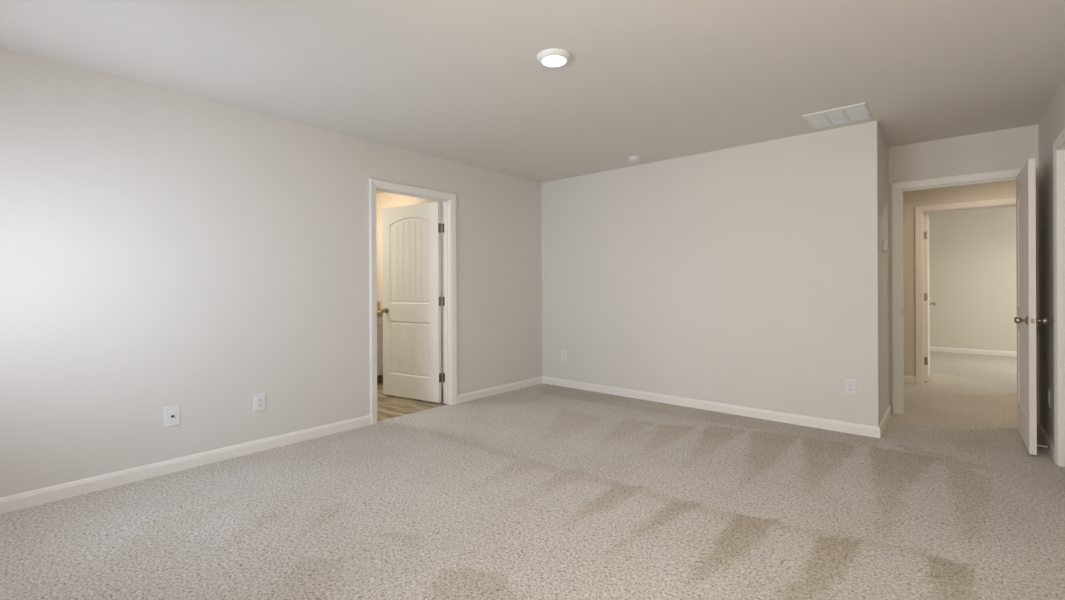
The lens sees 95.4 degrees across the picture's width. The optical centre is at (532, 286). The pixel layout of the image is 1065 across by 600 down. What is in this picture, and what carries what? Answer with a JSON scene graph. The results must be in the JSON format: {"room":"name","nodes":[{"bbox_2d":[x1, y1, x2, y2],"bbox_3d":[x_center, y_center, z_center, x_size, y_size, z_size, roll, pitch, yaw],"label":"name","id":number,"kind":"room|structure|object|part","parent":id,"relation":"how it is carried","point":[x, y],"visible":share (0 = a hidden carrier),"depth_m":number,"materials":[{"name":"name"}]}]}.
{"room":"empty bedroom","nodes":[
{"label":"empty bedroom","id":0,"kind":"room"},
{"bbox_2d":[0,47,541,497],"bbox_3d":[-1.542,-0.040,4.074,0.115,2.440,5.180,0,0,41],"label":"wall","id":1,"kind":"structure","parent":0,"point":[160,248],"depth_m":3.17,"materials":[{"name":"beige paint"}]},
{"bbox_2d":[164,405,179,427],"bbox_3d":[-2.296,0.826,3.090,0.016,0.130,0.086,0,0,41],"label":"plate","id":2,"kind":"object","parent":1,"relation":"attached to","point":[171,413],"visible":1,"depth_m":3.09,"materials":[{"name":"white plastic"}]},
{"bbox_2d":[0,415,370,513],"bbox_3d":[-2.242,1.142,3.152,0.014,0.083,2.632,0,0,41],"label":"baseboard","id":3,"kind":"structure","parent":1,"relation":"attached to","point":[32,498],"depth_m":3.05,"materials":[{"name":"white paint"}]},
{"bbox_2d":[254,393,265,411],"bbox_3d":[-1.962,0.833,3.486,0.008,0.124,0.078,0,0,41],"label":"wall outlet","id":4,"kind":"object","parent":1,"relation":"attached to","point":[259,399],"visible":1,"depth_m":3.48,"materials":[{"name":"white plastic"}]},
{"bbox_2d":[257,398,261,407],"bbox_3d":[-1.960,0.833,3.484,0.003,0.067,0.033,0,0,41],"label":"receptacle","id":5,"kind":"object","parent":4,"relation":"attached to","point":[259,400],"depth_m":3.48,"materials":[{"name":"white plastic"}]},
{"bbox_2d":[381,202,441,402],"bbox_3d":[-1.275,0.156,5.081,0.809,2.018,0.171,0,0,31],"label":"door","id":6,"kind":"structure","parent":1,"relation":"in","point":[412,298],"depth_m":5.05,"materials":[{"name":"white paint"}]},
{"bbox_2d":[369,178,456,424],"bbox_3d":[-1.128,0.124,4.555,0.151,2.108,0.955,0,0,41],"label":"door frame","id":7,"kind":"structure","parent":1,"relation":"attached to","point":[448,199],"depth_m":4.83,"materials":[{"name":"white paint"}]},
{"bbox_3d":[-1.368,0.125,4.173,0.018,2.108,0.063,0,0,41],"label":"casing","id":8,"kind":"part","parent":7,"relation":"part of","materials":[{"name":"white paint"}]},
{"bbox_3d":[-1.082,-0.898,4.512,0.018,0.063,0.955,0,0,41],"label":"head casing","id":9,"kind":"part","parent":7,"relation":"part of","materials":[{"name":"white paint"}]},
{"bbox_3d":[-0.787,0.123,4.850,0.018,2.108,0.063,0,0,41],"label":"casing","id":10,"kind":"part","parent":7,"relation":"part of","materials":[{"name":"white paint"}]},
{"bbox_2d":[457,376,541,403],"bbox_3d":[-0.320,1.133,5.393,0.014,0.083,1.363,0,0,41],"label":"baseboard","id":11,"kind":"structure","parent":1,"relation":"attached to","point":[465,397],"depth_m":5.31,"materials":[{"name":"white paint"}]},
{"bbox_2d":[376,192,442,386],"bbox_3d":[-2.168,-0.037,5.006,2.050,2.440,2.680,0,0,41],"label":"wall","id":12,"kind":"structure","parent":0,"point":[383,200],"depth_m":6.37,"materials":[{"name":"paint"}]},
{"bbox_2d":[377,382,448,421],"bbox_3d":[-2.131,1.210,4.978,2.135,0.046,2.680,0,0,41],"label":"floor","id":13,"kind":"structure","parent":0,"point":[388,406],"depth_m":4.83,"materials":[{"name":"wood"}]},
{"bbox_2d":[377,315,382,382],"bbox_3d":[-2.363,0.767,5.734,0.567,0.842,1.598,0,0,41],"label":"vanity cabinet","id":14,"kind":"object","parent":13,"relation":"on","point":[379,317],"visible":0.02,"depth_m":5.91,"materials":[{"name":"white wood"}]},
{"bbox_2d":[377,302,382,314],"bbox_3d":[-2.365,0.273,5.728,0.576,0.145,1.608,0,0,41],"label":"countertop","id":15,"kind":"structure","parent":14,"relation":"on","point":[379,312],"depth_m":6.25,"materials":[{"name":"stone"}]},
{"bbox_3d":[-1.817,0.411,5.952,0.018,0.110,0.504,0,0,41],"label":"drawer","id":16,"kind":"part","parent":14,"relation":"part of","materials":[{"name":"white wood"}]},
{"bbox_2d":[0,383,1064,599],"bbox_3d":[0.485,1.171,2.967,4.455,0.001,6.132,0,0,41],"label":"floor","id":17,"kind":"structure","parent":0,"point":[542,491],"depth_m":2.48,"materials":[{"name":"beige carpet"}]},
{"bbox_2d":[0,0,1064,213],"bbox_3d":[2.312,-1.302,5.078,8.765,0.050,11.730,0,0,41],"label":"ceiling","id":18,"kind":"structure","parent":0,"point":[462,81],"depth_m":2.76,"materials":[{"name":"paint"}]},
{"bbox_2d":[537,48,570,67],"bbox_3d":[0.118,-1.253,2.671,0.192,0.029,0.192,0,0,41],"label":"recessed light","id":19,"kind":"object","parent":18,"relation":"in","point":[553,57],"visible":1,"depth_m":2.63,"materials":[{"name":"white plastic"}]},
{"bbox_2d":[628,156,640,161],"bbox_3d":[1.004,-1.252,4.771,0.132,0.038,0.132,0,0,41],"label":"smoke detector","id":20,"kind":"object","parent":18,"relation":"attached to","point":[631,158],"visible":1,"depth_m":4.73,"materials":[{"name":"white plastic"}]},
{"bbox_2d":[802,102,871,128],"bbox_3d":[2.282,-1.272,3.632,0.397,0.010,0.397,0,0,41],"label":"ceiling vent","id":21,"kind":"object","parent":18,"relation":"in","point":[856,112],"visible":1,"depth_m":3.61,"materials":[{"name":"white metal"}]},
{"bbox_3d":[2.192,-1.271,3.709,0.108,0.006,0.345,0,0,41],"label":"louver panel","id":22,"kind":"part","parent":21,"relation":"part of","materials":[{"name":"white metal"}]},
{"bbox_3d":[2.282,-1.271,3.632,0.101,0.006,0.345,0,0,41],"label":"louver panel","id":23,"kind":"part","parent":21,"relation":"part of","materials":[{"name":"white metal"}]},
{"bbox_3d":[2.372,-1.272,3.555,0.108,0.006,0.345,0,0,41],"label":"louver panel","id":24,"kind":"part","parent":21,"relation":"part of","materials":[{"name":"white metal"}]},
{"bbox_2d":[541,121,889,426],"bbox_3d":[1.733,-0.054,5.228,3.353,2.440,1.067,0,0,41],"label":"wall","id":25,"kind":"structure","parent":0,"point":[751,275],"depth_m":4.42,"materials":[{"name":"beige paint"}]},
{"bbox_2d":[561,350,566,361],"bbox_3d":[0.369,0.814,5.694,0.078,0.124,0.008,0,0,41],"label":"wall outlet","id":26,"kind":"object","parent":25,"relation":"attached to","point":[563,353],"visible":1,"depth_m":5.69,"materials":[{"name":"white plastic"}]},
{"bbox_2d":[542,376,879,437],"bbox_3d":[1.391,1.126,4.813,3.367,0.083,0.014,0,0,41],"label":"baseboard","id":27,"kind":"structure","parent":25,"relation":"attached to","point":[840,426],"depth_m":4.45,"materials":[{"name":"white paint"}]},
{"bbox_2d":[845,379,855,395],"bbox_3d":[2.523,0.798,3.845,0.078,0.124,0.008,0,0,41],"label":"wall outlet","id":28,"kind":"object","parent":25,"relation":"attached to","point":[850,385],"visible":1,"depth_m":3.84,"materials":[{"name":"white plastic"}]},
{"bbox_2d":[848,383,852,391],"bbox_3d":[2.522,0.798,3.843,0.033,0.067,0.003,0,0,41],"label":"receptacle","id":29,"kind":"object","parent":28,"relation":"attached to","point":[850,385],"depth_m":3.84,"materials":[{"name":"white plastic"}]},
{"bbox_2d":[878,404,890,437],"bbox_3d":[2.968,1.119,4.076,0.014,0.083,0.948,0,0,41],"label":"baseboard","id":30,"kind":"structure","parent":25,"relation":"attached to","point":[883,423],"depth_m":4.01,"materials":[{"name":"white paint"}]},
{"bbox_2d":[882,240,887,250],"bbox_3d":[2.947,-0.345,4.049,0.028,0.090,0.124,0,0,41],"label":"thermostat","id":31,"kind":"object","parent":25,"relation":"attached to","point":[884,242],"visible":1,"depth_m":4.01,"materials":[{"name":"white plastic"}]},
{"bbox_2d":[903,180,1015,375],"bbox_3d":[5.161,-0.070,5.349,4.800,2.440,0.115,0,0,41],"label":"wall","id":32,"kind":"structure","parent":0,"point":[1003,189],"depth_m":5.79,"materials":[{"name":"paint"}]},
{"bbox_2d":[904,375,915,383],"bbox_3d":[3.936,1.114,6.320,1.667,0.083,0.014,0,0,41],"label":"baseboard","id":33,"kind":"structure","parent":32,"relation":"attached to","point":[907,379],"depth_m":5.81,"materials":[{"name":"white paint"}]},
{"bbox_2d":[924,213,935,381],"bbox_3d":[5.005,0.128,6.148,0.171,2.018,0.889,0,0,41],"label":"door","id":34,"kind":"structure","parent":32,"relation":"in","point":[927,303],"depth_m":5.82,"materials":[{"name":"white paint"}]},
{"bbox_2d":[915,198,1015,383],"bbox_3d":[4.993,0.097,5.494,1.021,2.108,0.151,0,0,41],"label":"door frame","id":35,"kind":"structure","parent":32,"relation":"attached to","point":[919,210],"depth_m":5.74,"materials":[{"name":"white paint"}]},
{"bbox_3d":[4.586,0.099,5.755,0.063,2.108,0.018,0,0,41],"label":"casing","id":36,"kind":"part","parent":35,"relation":"part of","materials":[{"name":"white paint"}]},
{"bbox_3d":[4.945,-0.925,5.443,1.021,0.063,0.018,0,0,41],"label":"head casing","id":37,"kind":"part","parent":35,"relation":"part of","materials":[{"name":"white paint"}]},
{"bbox_2d":[904,351,1016,426],"bbox_3d":[5.823,1.147,6.114,4.800,0.001,5.598,0,0,41],"label":"floor","id":38,"kind":"structure","parent":0,"point":[962,386],"depth_m":5.43,"materials":[{"name":"beige carpet"}]},
{"bbox_2d":[889,124,1039,423],"bbox_3d":[3.722,-0.063,4.149,1.072,2.440,0.115,0,0,41],"label":"wall","id":39,"kind":"structure","parent":0,"point":[1006,149],"depth_m":4.13,"materials":[{"name":"beige paint"}]},
{"bbox_2d":[891,166,1036,414],"bbox_3d":[3.681,0.103,4.185,0.920,2.108,0.151,0,0,41],"label":"door frame","id":40,"kind":"structure","parent":39,"relation":"attached to","point":[897,189],"depth_m":4.40,"materials":[{"name":"white paint"}]},
{"bbox_3d":[3.312,0.105,4.413,0.063,2.108,0.018,0,0,41],"label":"casing","id":41,"kind":"part","parent":40,"relation":"part of","materials":[{"name":"white paint"}]},
{"bbox_3d":[3.633,-0.919,4.134,0.920,0.063,0.018,0,0,41],"label":"head casing","id":42,"kind":"part","parent":40,"relation":"part of","materials":[{"name":"white paint"}]},
{"bbox_3d":[3.963,0.102,3.855,0.063,2.108,0.018,0,0,41],"label":"casing","id":43,"kind":"part","parent":40,"relation":"part of","materials":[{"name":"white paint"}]},
{"bbox_2d":[928,207,1016,351],"bbox_3d":[6.426,-0.075,6.735,4.915,2.440,3.865,0,0,41],"label":"wall","id":44,"kind":"structure","parent":0,"point":[973,285],"depth_m":8.21,"materials":[{"name":"paint"}]},
{"bbox_2d":[930,347,1016,356],"bbox_3d":[7.566,1.098,8.146,4.800,0.083,0.014,0,0,41],"label":"baseboard","id":45,"kind":"structure","parent":44,"relation":"attached to","point":[935,349],"depth_m":8.21,"materials":[{"name":"white paint"}]},
{"bbox_2d":[1038,78,1064,442],"bbox_3d":[2.089,-0.056,1.510,0.115,2.440,6.017,0,0,41],"label":"wall","id":46,"kind":"structure","parent":0,"point":[1052,123],"depth_m":3.51,"materials":[{"name":"beige paint"}]},
{"bbox_2d":[1014,158,1048,454],"bbox_3d":[3.664,0.134,3.602,0.171,2.018,0.788,0,0,41],"label":"door","id":47,"kind":"structure","parent":46,"relation":"in","point":[1026,319],"depth_m":3.40,"materials":[{"name":"white paint"}]},
{"bbox_3d":[3.407,0.233,3.387,0.060,0.050,0.050,0,0,41],"label":"knob","id":48,"kind":"part","parent":47,"relation":"part of","materials":[{"name":"silver metal"}]},
{"bbox_3d":[3.491,0.233,3.314,0.060,0.050,0.050,0,0,41],"label":"knob","id":49,"kind":"part","parent":47,"relation":"part of","materials":[{"name":"silver metal"}]},
{"bbox_2d":[1037,422,1053,459],"bbox_3d":[3.726,1.115,3.511,0.014,0.083,0.854,0,0,41],"label":"baseboard","id":50,"kind":"structure","parent":46,"relation":"attached to","point":[1043,435],"depth_m":3.51,"materials":[{"name":"white paint"}]},
{"bbox_2d":[1048,388,1049,406],"bbox_3d":[3.681,0.792,3.456,0.008,0.124,0.078,0,0,41],"label":"wall outlet","id":51,"kind":"object","parent":46,"relation":"attached to","point":[1048,388],"visible":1,"depth_m":3.44,"materials":[{"name":"white plastic"}]},
{"bbox_2d":[1053,128,1064,466],"bbox_3d":[3.188,0.105,2.804,0.133,2.108,0.916,0,0,41],"label":"door frame","id":52,"kind":"structure","parent":46,"relation":"attached to","point":[1059,143],"depth_m":3.13,"materials":[{"name":"white paint"}]},
{"bbox_3d":[3.421,0.104,3.165,0.018,2.108,0.063,0,0,41],"label":"casing","id":53,"kind":"part","parent":52,"relation":"part of","materials":[{"name":"white paint"}]},
{"bbox_3d":[3.139,-0.917,2.841,0.018,0.063,0.916,0,0,41],"label":"head casing","id":54,"kind":"part","parent":52,"relation":"part of","materials":[{"name":"white paint"}]}
]}

